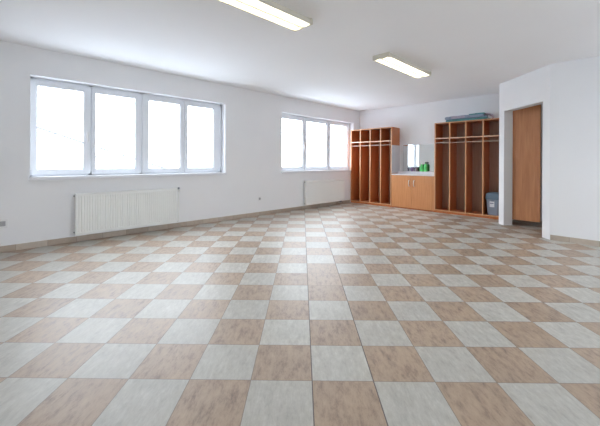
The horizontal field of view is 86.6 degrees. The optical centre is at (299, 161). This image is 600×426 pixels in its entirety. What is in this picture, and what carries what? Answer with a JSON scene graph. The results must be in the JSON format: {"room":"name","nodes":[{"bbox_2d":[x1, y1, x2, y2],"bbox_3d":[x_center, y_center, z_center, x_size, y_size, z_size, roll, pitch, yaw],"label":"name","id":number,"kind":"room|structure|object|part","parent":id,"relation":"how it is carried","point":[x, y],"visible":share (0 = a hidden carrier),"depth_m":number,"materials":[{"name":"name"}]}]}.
{"room":"empty classroom","nodes":[
{"label":"empty classroom","id":0,"kind":"room"},
{"bbox_2d":[0,40,359,245],"bbox_3d":[-1.960,-0.186,6.176,10.880,2.730,0.300,0,0,-45],"label":"wall","id":1,"kind":"structure","parent":0,"point":[251,120],"depth_m":5.55,"materials":[{"name":"white paint"}]},
{"bbox_2d":[0,219,7,228],"bbox_3d":[-3.843,0.801,4.100,0.116,0.116,0.020,0,0,-45],"label":"wall socket","id":2,"kind":"object","parent":1,"relation":"attached to","point":[3,222],"visible":1,"depth_m":4.11,"materials":[{"name":"white plastic"}]},
{"bbox_2d":[28,77,226,180],"bbox_3d":[-2.643,-0.458,5.425,3.050,1.432,0.260,0,0,-45],"label":"window","id":3,"kind":"structure","parent":1,"relation":"in","point":[141,168],"depth_m":5.27,"materials":[{"name":"white plastic"}]},
{"bbox_3d":[-3.505,-0.482,4.677,0.716,1.337,0.065,0,0,-45],"label":"sash","id":4,"kind":"part","parent":3,"relation":"part of","materials":[{"name":"white plastic"}]},
{"bbox_3d":[-2.982,-0.480,5.191,0.726,1.337,0.065,0,0,-45],"label":"sash","id":5,"kind":"part","parent":3,"relation":"part of","materials":[{"name":"glass"}]},
{"bbox_3d":[-2.638,0.235,5.416,3.050,0.046,0.235,0,0,-45],"label":"sill","id":6,"kind":"part","parent":3,"relation":"part of","materials":[{"name":"white plastic"}]},
{"bbox_3d":[-2.453,-0.477,5.713,0.736,1.337,0.065,0,0,-45],"label":"sash","id":7,"kind":"part","parent":3,"relation":"part of","materials":[{"name":"white plastic"}]},
{"bbox_3d":[-1.920,-0.474,6.239,0.737,1.337,0.065,0,0,-45],"label":"sash","id":8,"kind":"part","parent":3,"relation":"part of","materials":[{"name":"white plastic"}]},
{"bbox_2d":[73,187,181,235],"bbox_3d":[-2.701,0.766,5.155,1.605,0.629,0.119,0,0,-45],"label":"panel radiator","id":9,"kind":"object","parent":1,"relation":"attached to","point":[94,212],"visible":1,"depth_m":5.00,"materials":[{"name":"white metal"}]},
{"bbox_2d":[75,188,176,193],"bbox_3d":[-2.717,0.466,5.111,1.478,0.006,0.074,0,0,-45],"label":"grille","id":10,"kind":"object","parent":9,"relation":"attached to","point":[166,189],"depth_m":5.13,"materials":[{"name":"beige metal"}]},
{"bbox_2d":[0,200,349,252],"bbox_3d":[-2.028,1.139,5.897,9.800,0.080,0.012,0,0,-45],"label":"baseboard","id":11,"kind":"structure","parent":1,"relation":"attached to","point":[14,247],"depth_m":5.30,"materials":[{"name":"beige tile"}]},
{"bbox_2d":[281,114,350,172],"bbox_3d":[0.507,-0.441,8.530,2.855,1.432,0.260,0,0,-45],"label":"window","id":12,"kind":"structure","parent":1,"relation":"in","point":[327,168],"depth_m":8.52,"materials":[{"name":"white plastic"}]},
{"bbox_3d":[-0.224,-0.465,7.912,0.891,1.337,0.065,0,0,-45],"label":"sash","id":13,"kind":"part","parent":12,"relation":"part of","materials":[{"name":"white plastic"}]},
{"bbox_3d":[0.511,0.252,8.521,2.854,0.046,0.235,0,0,-45],"label":"sill","id":14,"kind":"part","parent":12,"relation":"part of","materials":[{"name":"white plastic"}]},
{"bbox_3d":[0.438,-0.461,8.564,0.943,1.337,0.065,0,0,-45],"label":"sash","id":15,"kind":"part","parent":12,"relation":"part of","materials":[{"name":"glass"}]},
{"bbox_3d":[1.115,-0.458,9.231,0.933,1.337,0.065,0,0,-45],"label":"sash","id":16,"kind":"part","parent":12,"relation":"part of","materials":[{"name":"white plastic"}]},
{"bbox_2d":[304,179,344,204],"bbox_3d":[0.666,0.820,8.475,1.578,0.676,0.119,0,0,-45],"label":"panel radiator","id":17,"kind":"object","parent":1,"relation":"attached to","point":[332,190],"visible":1,"depth_m":8.35,"materials":[{"name":"white metal"}]},
{"bbox_2d":[0,202,599,425],"bbox_3d":[1.025,1.271,3.141,10.880,0.150,8.825,0,0,-45],"label":"floor","id":18,"kind":"structure","parent":0,"point":[345,314],"depth_m":2.29,"materials":[{"name":"tile"}]},
{"bbox_2d":[350,127,399,206],"bbox_3d":[2.110,0.136,9.042,0.437,2.130,1.328,0,0,-45],"label":"wardrobe","id":19,"kind":"object","parent":18,"relation":"on","point":[375,152],"visible":0.97,"depth_m":9.03,"materials":[{"name":"brown wood"}]},
{"bbox_3d":[1.653,0.098,9.507,0.435,2.058,0.024,0,0,-45],"label":"panel","id":20,"kind":"part","parent":19,"relation":"part of","materials":[{"name":"brown wood"}]},
{"bbox_3d":[2.115,-0.918,9.044,0.435,0.022,1.276,0,0,-45],"label":"panel","id":21,"kind":"part","parent":19,"relation":"part of","materials":[{"name":"brown wood"}]},
{"bbox_3d":[2.103,1.140,9.044,0.437,0.022,1.324,0,0,-45],"label":"panel","id":22,"kind":"part","parent":19,"relation":"part of","materials":[{"name":"brown wood"}]},
{"bbox_3d":[2.262,0.112,9.194,0.008,2.036,1.276,0,0,-45],"label":"panel","id":23,"kind":"part","parent":19,"relation":"part of","materials":[{"name":"brown wood"}]},
{"bbox_3d":[2.566,0.103,8.582,0.435,2.058,0.024,0,0,-45],"label":"panel","id":24,"kind":"part","parent":19,"relation":"part of","materials":[{"name":"brown wood"}]},
{"bbox_3d":[2.578,-0.072,8.573,0.431,0.742,0.004,0,0,-45],"label":"splash panel","id":25,"kind":"part","parent":19,"relation":"part of","materials":[{"name":"white laminate"}]},
{"bbox_2d":[392,175,433,211],"bbox_3d":[2.954,0.777,8.155,0.477,0.858,1.120,0,0,-45],"label":"base cabinet","id":26,"kind":"object","parent":18,"relation":"on","point":[408,191],"visible":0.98,"depth_m":7.98,"materials":[{"name":"brown wood"}]},
{"bbox_3d":[2.624,0.760,8.224,0.018,0.821,0.554,0,0,-45],"label":"door","id":27,"kind":"part","parent":26,"relation":"part of","materials":[{"name":"brown wood"}]},
{"bbox_2d":[391,171,433,175],"bbox_3d":[2.968,0.298,8.167,0.453,0.098,1.120,0,0,-45],"label":"countertop","id":28,"kind":"structure","parent":26,"relation":"on","point":[412,173],"depth_m":8.16,"materials":[{"name":"laminate"}]},
{"bbox_2d":[424,161,427,171],"bbox_3d":[3.200,0.116,8.091,0.070,0.267,0.100,0,0,-45],"label":"bottle","id":29,"kind":"object","parent":28,"relation":"on","point":[425,164],"visible":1,"depth_m":8.06,"materials":[{"name":"green plastic"}]},
{"bbox_3d":[3.005,0.762,7.837,0.018,0.821,0.524,0,0,-45],"label":"door","id":30,"kind":"part","parent":26,"relation":"part of","materials":[{"name":"brown wood"}]},
{"bbox_2d":[434,118,498,219],"bbox_3d":[3.856,0.146,7.271,0.437,2.130,1.390,0,0,-45],"label":"wardrobe","id":31,"kind":"object","parent":18,"relation":"on","point":[466,153],"visible":0.84,"depth_m":7.38,"materials":[{"name":"brown wood"}]},
{"bbox_3d":[3.378,0.107,7.758,0.435,2.058,0.024,0,0,-45],"label":"panel","id":32,"kind":"part","parent":31,"relation":"part of","materials":[{"name":"brown wood"}]},
{"bbox_3d":[3.851,1.150,7.271,0.437,0.022,1.390,0,0,-45],"label":"panel","id":33,"kind":"part","parent":31,"relation":"part of","materials":[{"name":"brown wood"}]},
{"bbox_3d":[3.863,-0.908,7.272,0.435,0.022,1.342,0,0,-45],"label":"panel","id":34,"kind":"part","parent":31,"relation":"part of","materials":[{"name":"brown wood"}]},
{"bbox_2d":[446,117,490,121],"bbox_3d":[3.837,-0.950,7.281,0.322,0.055,0.870,0,0,-45],"label":"folded blanket","id":35,"kind":"object","parent":31,"relation":"on","point":[478,118],"visible":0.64,"depth_m":7.14,"materials":[{"name":"teal fabric"}]},
{"bbox_2d":[445,112,493,119],"bbox_3d":[3.869,-1.001,7.241,0.353,0.152,1.013,0,0,-45],"label":"rolled mat","id":36,"kind":"object","parent":35,"relation":"on","point":[483,114],"visible":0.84,"depth_m":7.07,"materials":[{"name":"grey fabric"}]},
{"bbox_2d":[466,136,481,138],"bbox_3d":[3.979,-0.547,7.145,0.424,0.022,0.324,0,0,-45],"label":"shelf","id":37,"kind":"object","parent":31,"relation":"attached to","point":[467,137],"depth_m":7.06,"materials":[{"name":"brown wood"}]},
{"bbox_2d":[484,135,498,137],"bbox_3d":[4.219,-0.546,6.902,0.424,0.022,0.312,0,0,-45],"label":"shelf","id":38,"kind":"object","parent":31,"relation":"attached to","point":[485,136],"depth_m":6.85,"materials":[{"name":"brown wood"}]},
{"bbox_2d":[485,192,498,215],"bbox_3d":[4.177,0.898,6.854,0.252,0.484,0.278,0,0,-45],"label":"waste bin","id":39,"kind":"object","parent":31,"relation":"on","point":[492,198],"visible":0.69,"depth_m":6.78,"materials":[{"name":"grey plastic"}]},
{"bbox_3d":[4.178,0.736,6.854,0.252,0.143,0.278,0,0,-45],"label":"lid","id":40,"kind":"part","parent":39,"relation":"part of","materials":[{"name":"blue plastic"}]},
{"bbox_2d":[0,0,599,110],"bbox_3d":[1.041,-1.634,3.141,10.880,0.200,8.825,0,0,-45],"label":"ceiling","id":41,"kind":"structure","parent":0,"point":[469,48],"depth_m":4.03,"materials":[{"name":"white paint"}]},
{"bbox_2d":[218,0,312,31],"bbox_3d":[-0.419,-1.505,3.061,1.296,0.074,0.274,0,0,-45],"label":"light","id":42,"kind":"object","parent":41,"relation":"attached to","point":[271,11],"visible":1,"depth_m":3.17,"materials":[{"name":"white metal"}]},
{"bbox_2d":[241,0,308,26],"bbox_3d":[-0.374,-1.476,3.015,1.242,0.010,0.113,0,0,-45],"label":"diffuser","id":43,"kind":"object","parent":42,"relation":"attached to","point":[264,6],"depth_m":3.15,"materials":[{"name":"white plastic"}]},
{"bbox_2d":[373,52,430,77],"bbox_3d":[1.640,-1.494,5.004,1.376,0.074,0.274,0,0,-45],"label":"light","id":44,"kind":"object","parent":41,"relation":"attached to","point":[388,59],"visible":1,"depth_m":4.85,"materials":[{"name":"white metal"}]},
{"bbox_2d":[375,59,420,77],"bbox_3d":[1.594,-1.465,5.050,1.322,0.010,0.113,0,0,-45],"label":"diffuser","id":45,"kind":"object","parent":44,"relation":"attached to","point":[385,62],"depth_m":4.96,"materials":[{"name":"white plastic"}]},
{"bbox_2d":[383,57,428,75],"bbox_3d":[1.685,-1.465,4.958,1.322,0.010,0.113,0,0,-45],"label":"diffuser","id":46,"kind":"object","parent":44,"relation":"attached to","point":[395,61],"depth_m":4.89,"materials":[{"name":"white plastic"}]},
{"bbox_2d":[360,93,542,220],"bbox_3d":[4.308,-0.152,7.354,0.300,2.730,6.825,0,0,-45],"label":"wall","id":47,"kind":"structure","parent":0,"point":[416,122],"depth_m":8.24,"materials":[{"name":"white paint"}]},
{"bbox_2d":[403,144,433,171],"bbox_3d":[3.122,-0.098,8.281,0.085,0.694,0.949,0,0,-45],"label":"wall mirror","id":48,"kind":"object","parent":47,"relation":"attached to","point":[414,156],"visible":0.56,"depth_m":8.30,"materials":[{"name":"white mirror"}]},
{"bbox_2d":[499,83,513,224],"bbox_3d":[4.268,-0.152,6.438,1.043,2.730,0.223,0,0,-45],"label":"wall partition","id":49,"kind":"structure","parent":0,"point":[505,117],"depth_m":6.07,"materials":[{"name":"white paint"}]},
{"bbox_2d":[512,104,540,221],"bbox_3d":[4.213,0.033,6.018,0.089,2.360,0.545,0,0,-45],"label":"door","id":50,"kind":"structure","parent":49,"relation":"in","point":[526,171],"depth_m":5.95,"materials":[{"name":"brown wood"}]},
{"bbox_2d":[504,67,542,110],"bbox_3d":[3.978,-1.242,5.588,0.163,0.552,0.972,0,0,0],"label":"wall","id":51,"kind":"structure","parent":0,"point":[526,90],"depth_m":5.52,"materials":[{"name":"white paint"}]},
{"bbox_2d":[542,56,599,240],"bbox_3d":[5.120,-0.147,3.856,0.225,2.730,3.505,0,0,-45],"label":"wall","id":52,"kind":"structure","parent":0,"point":[571,89],"depth_m":4.76,"materials":[{"name":"white paint"}]},
{"bbox_2d":[550,235,599,246],"bbox_3d":[5.070,1.177,3.730,0.012,0.080,3.385,0,0,-45],"label":"baseboard","id":53,"kind":"structure","parent":52,"relation":"attached to","point":[552,237],"depth_m":4.72,"materials":[{"name":"beige tile"}]},
{"label":"outside","id":54,"kind":"structure","parent":0,"visible":0},
{"bbox_2d":[37,126,165,167],"bbox_3d":[-7.352,-1.124,9.597,15.024,5.318,0.072,0,0,-45],"label":"overhead cable","id":55,"kind":"object","parent":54,"point":[38,127],"visible":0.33,"depth_m":10.03,"materials":[{"name":"white"}]},
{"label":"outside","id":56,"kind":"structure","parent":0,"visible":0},
{"bbox_2d":[282,132,344,137],"bbox_3d":[2.979,-1.713,19.779,16.004,0.634,0.072,0,0,-45],"label":"overhead cable","id":57,"kind":"object","parent":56,"point":[282,132],"visible":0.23,"depth_m":17.45,"materials":[{"name":"white"}]}
]}

